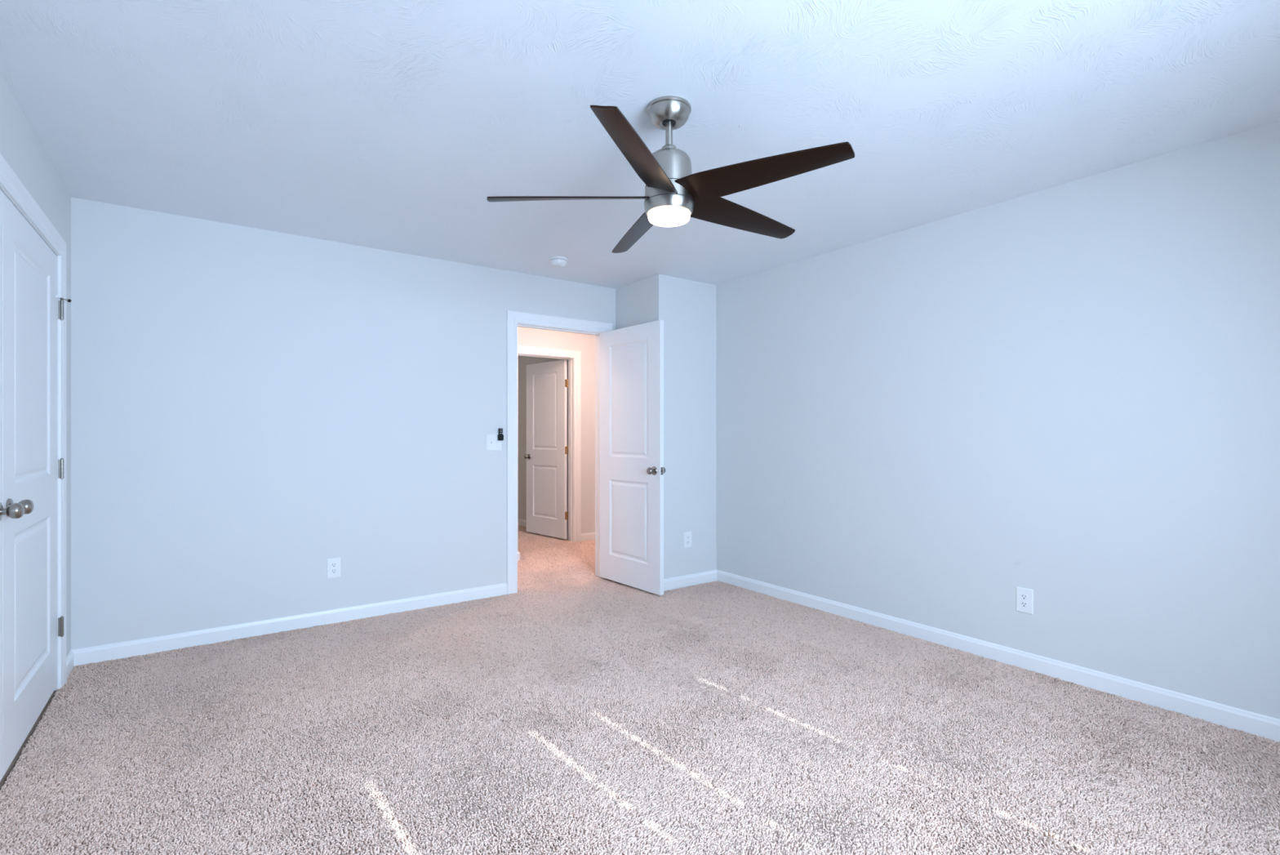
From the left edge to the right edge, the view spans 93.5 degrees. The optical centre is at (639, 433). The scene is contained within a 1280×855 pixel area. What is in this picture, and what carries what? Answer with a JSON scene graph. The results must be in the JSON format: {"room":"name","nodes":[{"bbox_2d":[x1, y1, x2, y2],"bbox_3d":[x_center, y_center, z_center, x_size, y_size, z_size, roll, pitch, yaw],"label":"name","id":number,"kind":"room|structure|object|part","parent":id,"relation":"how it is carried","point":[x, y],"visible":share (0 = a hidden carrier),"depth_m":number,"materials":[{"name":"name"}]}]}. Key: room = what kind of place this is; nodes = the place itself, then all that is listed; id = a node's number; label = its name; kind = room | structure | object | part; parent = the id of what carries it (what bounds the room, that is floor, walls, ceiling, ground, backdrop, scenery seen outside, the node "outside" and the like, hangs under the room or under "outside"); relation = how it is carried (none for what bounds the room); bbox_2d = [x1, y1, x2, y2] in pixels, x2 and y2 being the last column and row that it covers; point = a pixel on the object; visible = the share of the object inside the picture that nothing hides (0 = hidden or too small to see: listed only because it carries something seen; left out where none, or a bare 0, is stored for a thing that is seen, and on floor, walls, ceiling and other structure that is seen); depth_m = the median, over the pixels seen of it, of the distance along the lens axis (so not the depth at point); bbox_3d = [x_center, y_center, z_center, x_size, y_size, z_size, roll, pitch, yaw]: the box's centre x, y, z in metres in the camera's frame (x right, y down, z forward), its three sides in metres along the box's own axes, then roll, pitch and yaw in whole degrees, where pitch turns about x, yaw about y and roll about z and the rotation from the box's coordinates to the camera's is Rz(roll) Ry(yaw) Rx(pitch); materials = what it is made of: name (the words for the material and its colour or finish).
{"room":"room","nodes":[
{"label":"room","id":0,"kind":"room"},
{"bbox_2d":[0,73,71,656],"bbox_3d":[-1.509,0.038,1.014,0.120,2.540,5.150,0,0,-36],"label":"wall","id":1,"kind":"structure","parent":0,"point":[20,146],"depth_m":2.68,"materials":[{"name":"white paint"}]},
{"bbox_2d":[0,189,24,781],"bbox_3d":[-1.914,0.176,1.704,0.100,2.028,0.961,0,0,-36],"label":"door","id":2,"kind":"structure","parent":1,"relation":"in","point":[15,510],"depth_m":2.07,"materials":[{"name":"white paint"}]},
{"bbox_3d":[-2.138,0.263,2.049,0.060,0.054,0.054,0,0,-36],"label":"knob","id":3,"kind":"part","parent":2,"relation":"part of","materials":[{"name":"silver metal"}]},
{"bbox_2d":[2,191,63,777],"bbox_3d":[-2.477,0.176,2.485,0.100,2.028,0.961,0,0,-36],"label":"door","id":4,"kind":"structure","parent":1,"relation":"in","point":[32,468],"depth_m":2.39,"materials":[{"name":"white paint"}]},
{"bbox_3d":[-2.220,0.263,2.163,0.060,0.054,0.054,0,0,-36],"label":"knob","id":5,"kind":"part","parent":4,"relation":"part of","materials":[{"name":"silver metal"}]},
{"bbox_2d":[55,294,71,302],"bbox_3d":[-2.744,-0.641,2.858,0.028,0.016,0.093,0,0,-15],"label":"door stop","id":6,"kind":"object","parent":4,"relation":"attached to","point":[56,295],"visible":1,"depth_m":2.87,"materials":[{"name":"silver metal"}]},
{"bbox_2d":[0,153,66,690],"bbox_3d":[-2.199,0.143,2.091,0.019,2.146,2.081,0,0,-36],"label":"trim","id":7,"kind":"structure","parent":1,"relation":"attached to","point":[11,184],"depth_m":2.87,"materials":[{"name":"white paint"}]},
{"bbox_2d":[66,649,74,679],"bbox_3d":[-2.885,1.171,3.038,0.013,0.091,0.257,0,0,-36],"label":"baseboard","id":8,"kind":"structure","parent":1,"relation":"attached to","point":[70,657],"depth_m":3.06,"materials":[{"name":"white paint"}]},
{"bbox_2d":[71,197,615,649],"bbox_3d":[-0.830,0.038,4.751,5.591,2.540,0.120,0,0,-36],"label":"wall","id":9,"kind":"structure","parent":0,"point":[252,409],"depth_m":3.67,"materials":[{"name":"white paint"}]},
{"bbox_2d":[71,582,506,666],"bbox_3d":[-1.983,1.171,3.838,2.413,0.091,0.013,0,0,-36],"label":"baseboard","id":10,"kind":"structure","parent":9,"relation":"attached to","point":[141,646],"depth_m":3.65,"materials":[{"name":"white paint"}]},
{"bbox_2d":[326,557,340,578],"bbox_3d":[-1.961,0.860,3.857,0.079,0.127,0.008,0,0,-36],"label":"wall outlet","id":11,"kind":"object","parent":9,"relation":"attached to","point":[333,565],"visible":1,"depth_m":3.85,"materials":[{"name":"white plastic"}]},
{"bbox_2d":[330,568,337,573],"bbox_3d":[-1.959,0.879,3.855,0.035,0.027,0.003,0,0,-36],"label":"socket","id":12,"kind":"object","parent":11,"relation":"attached to","point":[332,571],"depth_m":3.85,"materials":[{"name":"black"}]},
{"bbox_2d":[330,562,337,567],"bbox_3d":[-1.959,0.841,3.855,0.035,0.027,0.003,0,0,-36],"label":"socket","id":13,"kind":"object","parent":11,"relation":"attached to","point":[332,564],"depth_m":3.85,"materials":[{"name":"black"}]},
{"bbox_2d":[486,434,501,450],"bbox_3d":[-1.085,0.065,4.485,0.118,0.122,0.014,0,0,-36],"label":"light switch","id":14,"kind":"object","parent":9,"relation":"attached to","point":[493,443],"visible":1,"depth_m":4.48,"materials":[{"name":"white plastic"}]},
{"bbox_2d":[497,434,503,439],"bbox_3d":[-1.042,0.029,4.505,0.043,0.043,0.022,0,0,-36],"label":"remote holder","id":15,"kind":"object","parent":14,"relation":"attached to","point":[500,437],"visible":1,"depth_m":4.49,"materials":[{"name":"black plastic"}]},
{"bbox_2d":[498,427,502,434],"bbox_3d":[-1.043,0.002,4.506,0.031,0.086,0.013,0,0,-36],"label":"remote","id":16,"kind":"object","parent":15,"relation":"in","point":[500,429],"visible":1,"depth_m":4.50,"materials":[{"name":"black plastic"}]},
{"bbox_2d":[506,310,612,594],"bbox_3d":[-0.619,0.143,4.818,0.946,2.146,0.019,0,0,-36],"label":"trim","id":17,"kind":"structure","parent":9,"relation":"attached to","point":[513,317],"depth_m":4.57,"materials":[{"name":"white paint"}]},
{"bbox_2d":[517,322,603,577],"bbox_3d":[-0.659,0.181,4.874,0.794,2.070,0.122,0,0,-36],"label":"trim","id":18,"kind":"structure","parent":9,"relation":"attached to","point":[523,325],"depth_m":5.10,"materials":[{"name":"white paint"}]},
{"bbox_2d":[517,326,518,551],"bbox_3d":[-1.978,0.038,5.588,1.525,2.540,0.660,0,0,-36],"label":"wall","id":19,"kind":"structure","parent":0,"point":[517,326],"depth_m":5.77,"materials":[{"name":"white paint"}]},
{"bbox_2d":[517,551,519,559],"bbox_3d":[-1.776,1.171,5.319,1.538,0.091,0.013,0,0,-36],"label":"baseboard","id":20,"kind":"structure","parent":19,"relation":"attached to","point":[518,553],"depth_m":5.76,"materials":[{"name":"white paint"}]},
{"bbox_2d":[518,355,568,531],"bbox_3d":[-2.646,0.038,7.412,2.575,2.540,3.080,0,0,-36],"label":"wall","id":21,"kind":"structure","parent":0,"point":[523,361],"depth_m":7.89,"materials":[{"name":"white paint"}]},
{"bbox_2d":[518,518,568,539],"bbox_3d":[-1.658,1.171,8.062,0.013,0.091,2.980,0,0,-36],"label":"baseboard","id":22,"kind":"structure","parent":21,"relation":"attached to","point":[521,522],"depth_m":7.88,"materials":[{"name":"white paint"}]},
{"bbox_2d":[518,326,595,533],"bbox_3d":[-0.513,0.038,6.976,2.475,2.540,0.120,0,0,-36],"label":"wall","id":23,"kind":"structure","parent":0,"point":[584,343],"depth_m":6.83,"materials":[{"name":"white paint"}]},
{"bbox_2d":[524,359,568,538],"bbox_3d":[-1.107,0.176,7.084,0.772,2.028,0.164,0,0,45],"label":"door","id":24,"kind":"structure","parent":23,"relation":"in","point":[547,383],"depth_m":7.04,"materials":[{"name":"white paint"}]},
{"bbox_2d":[518,345,581,542],"bbox_3d":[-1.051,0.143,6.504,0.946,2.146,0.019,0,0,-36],"label":"trim","id":25,"kind":"structure","parent":23,"relation":"attached to","point":[576,354],"depth_m":6.75,"materials":[{"name":"white paint"}]},
{"bbox_2d":[581,531,595,541],"bbox_3d":[-0.070,1.171,7.214,1.477,0.091,0.013,0,0,-36],"label":"baseboard","id":26,"kind":"structure","parent":23,"relation":"attached to","point":[588,535],"depth_m":6.83,"materials":[{"name":"white paint"}]},
{"bbox_2d":[599,320,665,595],"bbox_3d":[-0.081,0.176,4.739,0.164,2.028,0.781,0,0,-40],"label":"door","id":27,"kind":"structure","parent":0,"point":[632,469],"depth_m":4.70,"materials":[{"name":"white paint"}]},
{"bbox_3d":[0.080,0.275,4.463,0.060,0.054,0.054,0,0,-40],"label":"knob","id":28,"kind":"part","parent":27,"relation":"part of","materials":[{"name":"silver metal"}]},
{"bbox_2d":[0,524,1279,854],"bbox_3d":[-0.909,1.264,4.417,6.310,0.088,9.970,0,0,-36],"label":"floor","id":29,"kind":"structure","parent":0,"point":[575,710],"depth_m":2.31,"materials":[{"name":"beige carpet"}]},
{"bbox_2d":[0,0,1279,288],"bbox_3d":[-0.909,-1.292,4.417,6.310,0.120,9.970,0,0,-36],"label":"ceiling","id":30,"kind":"structure","parent":0,"point":[388,125],"depth_m":2.22,"materials":[{"name":"white paint"}]},
{"bbox_2d":[548,256,568,266],"bbox_3d":[-0.575,-1.204,4.245,0.134,0.055,0.134,0,0,-36],"label":"smoke detector","id":31,"kind":"object","parent":30,"relation":"attached to","point":[557,261],"visible":1,"depth_m":4.20,"materials":[{"name":"white plastic"}]},
{"bbox_2d":[486,95,854,253],"bbox_3d":[0.156,-1.017,2.311,1.257,0.430,1.315,0,0,-36],"label":"ceiling fan","id":32,"kind":"object","parent":30,"relation":"hanging from","point":[673,194],"visible":1,"depth_m":2.19,"materials":[{"name":"brown wood"}]},
{"bbox_3d":[-0.247,-0.895,2.278,0.655,0.053,0.124,0,0,-2],"label":"fan blade","id":33,"kind":"part","parent":32,"relation":"part of","materials":[{"name":"brown wood"}]},
{"bbox_3d":[-0.001,-0.895,2.617,0.124,0.053,0.655,0,0,-20],"label":"fan blade","id":34,"kind":"part","parent":32,"relation":"part of","materials":[{"name":"brown wood"}]},
{"bbox_3d":[-0.001,-0.895,1.938,0.124,0.053,0.655,0,0,16],"label":"fan blade","id":35,"kind":"part","parent":32,"relation":"part of","materials":[{"name":"brown wood"}]},
{"bbox_3d":[0.402,-0.895,2.482,0.657,0.053,0.124,0,0,-36],"label":"fan blade","id":36,"kind":"part","parent":32,"relation":"part of","materials":[{"name":"brown wood"}]},
{"bbox_3d":[0.399,-0.895,2.067,0.655,0.053,0.124,0,0,34],"label":"fan blade","id":37,"kind":"part","parent":32,"relation":"part of","materials":[{"name":"brown wood"}]},
{"bbox_2d":[615,273,716,578],"bbox_3d":[0.214,0.038,5.058,0.604,2.540,0.604,0,0,-36],"label":"wall","id":38,"kind":"structure","parent":0,"point":[687,308],"depth_m":4.82,"materials":[{"name":"white paint"}]},
{"bbox_2d":[684,531,691,547],"bbox_3d":[0.382,0.846,4.801,0.079,0.127,0.008,0,0,-36],"label":"wall outlet","id":39,"kind":"object","parent":38,"relation":"attached to","point":[687,535],"visible":1,"depth_m":4.80,"materials":[{"name":"white plastic"}]},
{"bbox_2d":[663,569,716,591],"bbox_3d":[0.389,1.171,4.804,0.617,0.091,0.013,0,0,-36],"label":"baseboard","id":40,"kind":"structure","parent":38,"relation":"attached to","point":[695,579],"depth_m":4.80,"materials":[{"name":"white paint"}]},
{"bbox_2d":[716,120,1279,719],"bbox_3d":[1.837,0.038,3.425,0.120,2.540,5.150,0,0,-36],"label":"wall","id":41,"kind":"structure","parent":0,"point":[1068,393],"depth_m":3.04,"materials":[{"name":"paint"}]},
{"bbox_2d":[716,569,1279,742],"bbox_3d":[1.916,1.171,3.202,0.013,0.091,4.396,0,0,-36],"label":"baseboard","id":42,"kind":"structure","parent":41,"relation":"attached to","point":[1230,717],"depth_m":3.02,"materials":[{"name":"white paint"}]},
{"bbox_2d":[1016,586,1033,614],"bbox_3d":[1.985,0.861,3.110,0.008,0.127,0.079,0,0,-36],"label":"wall outlet","id":43,"kind":"object","parent":41,"relation":"attached to","point":[1024,597],"visible":1,"depth_m":3.11,"materials":[{"name":"white plastic"}]},
{"bbox_2d":[1020,600,1027,607],"bbox_3d":[1.983,0.880,3.109,0.003,0.027,0.035,0,0,-36],"label":"socket","id":44,"kind":"object","parent":43,"relation":"attached to","point":[1023,603],"depth_m":3.11,"materials":[{"name":"white plastic"}]},
{"bbox_2d":[1020,593,1027,599],"bbox_3d":[1.983,0.842,3.109,0.003,0.027,0.035,0,0,-36],"label":"socket","id":45,"kind":"object","parent":43,"relation":"attached to","point":[1023,596],"depth_m":3.11,"materials":[{"name":"white plastic"}]}
]}

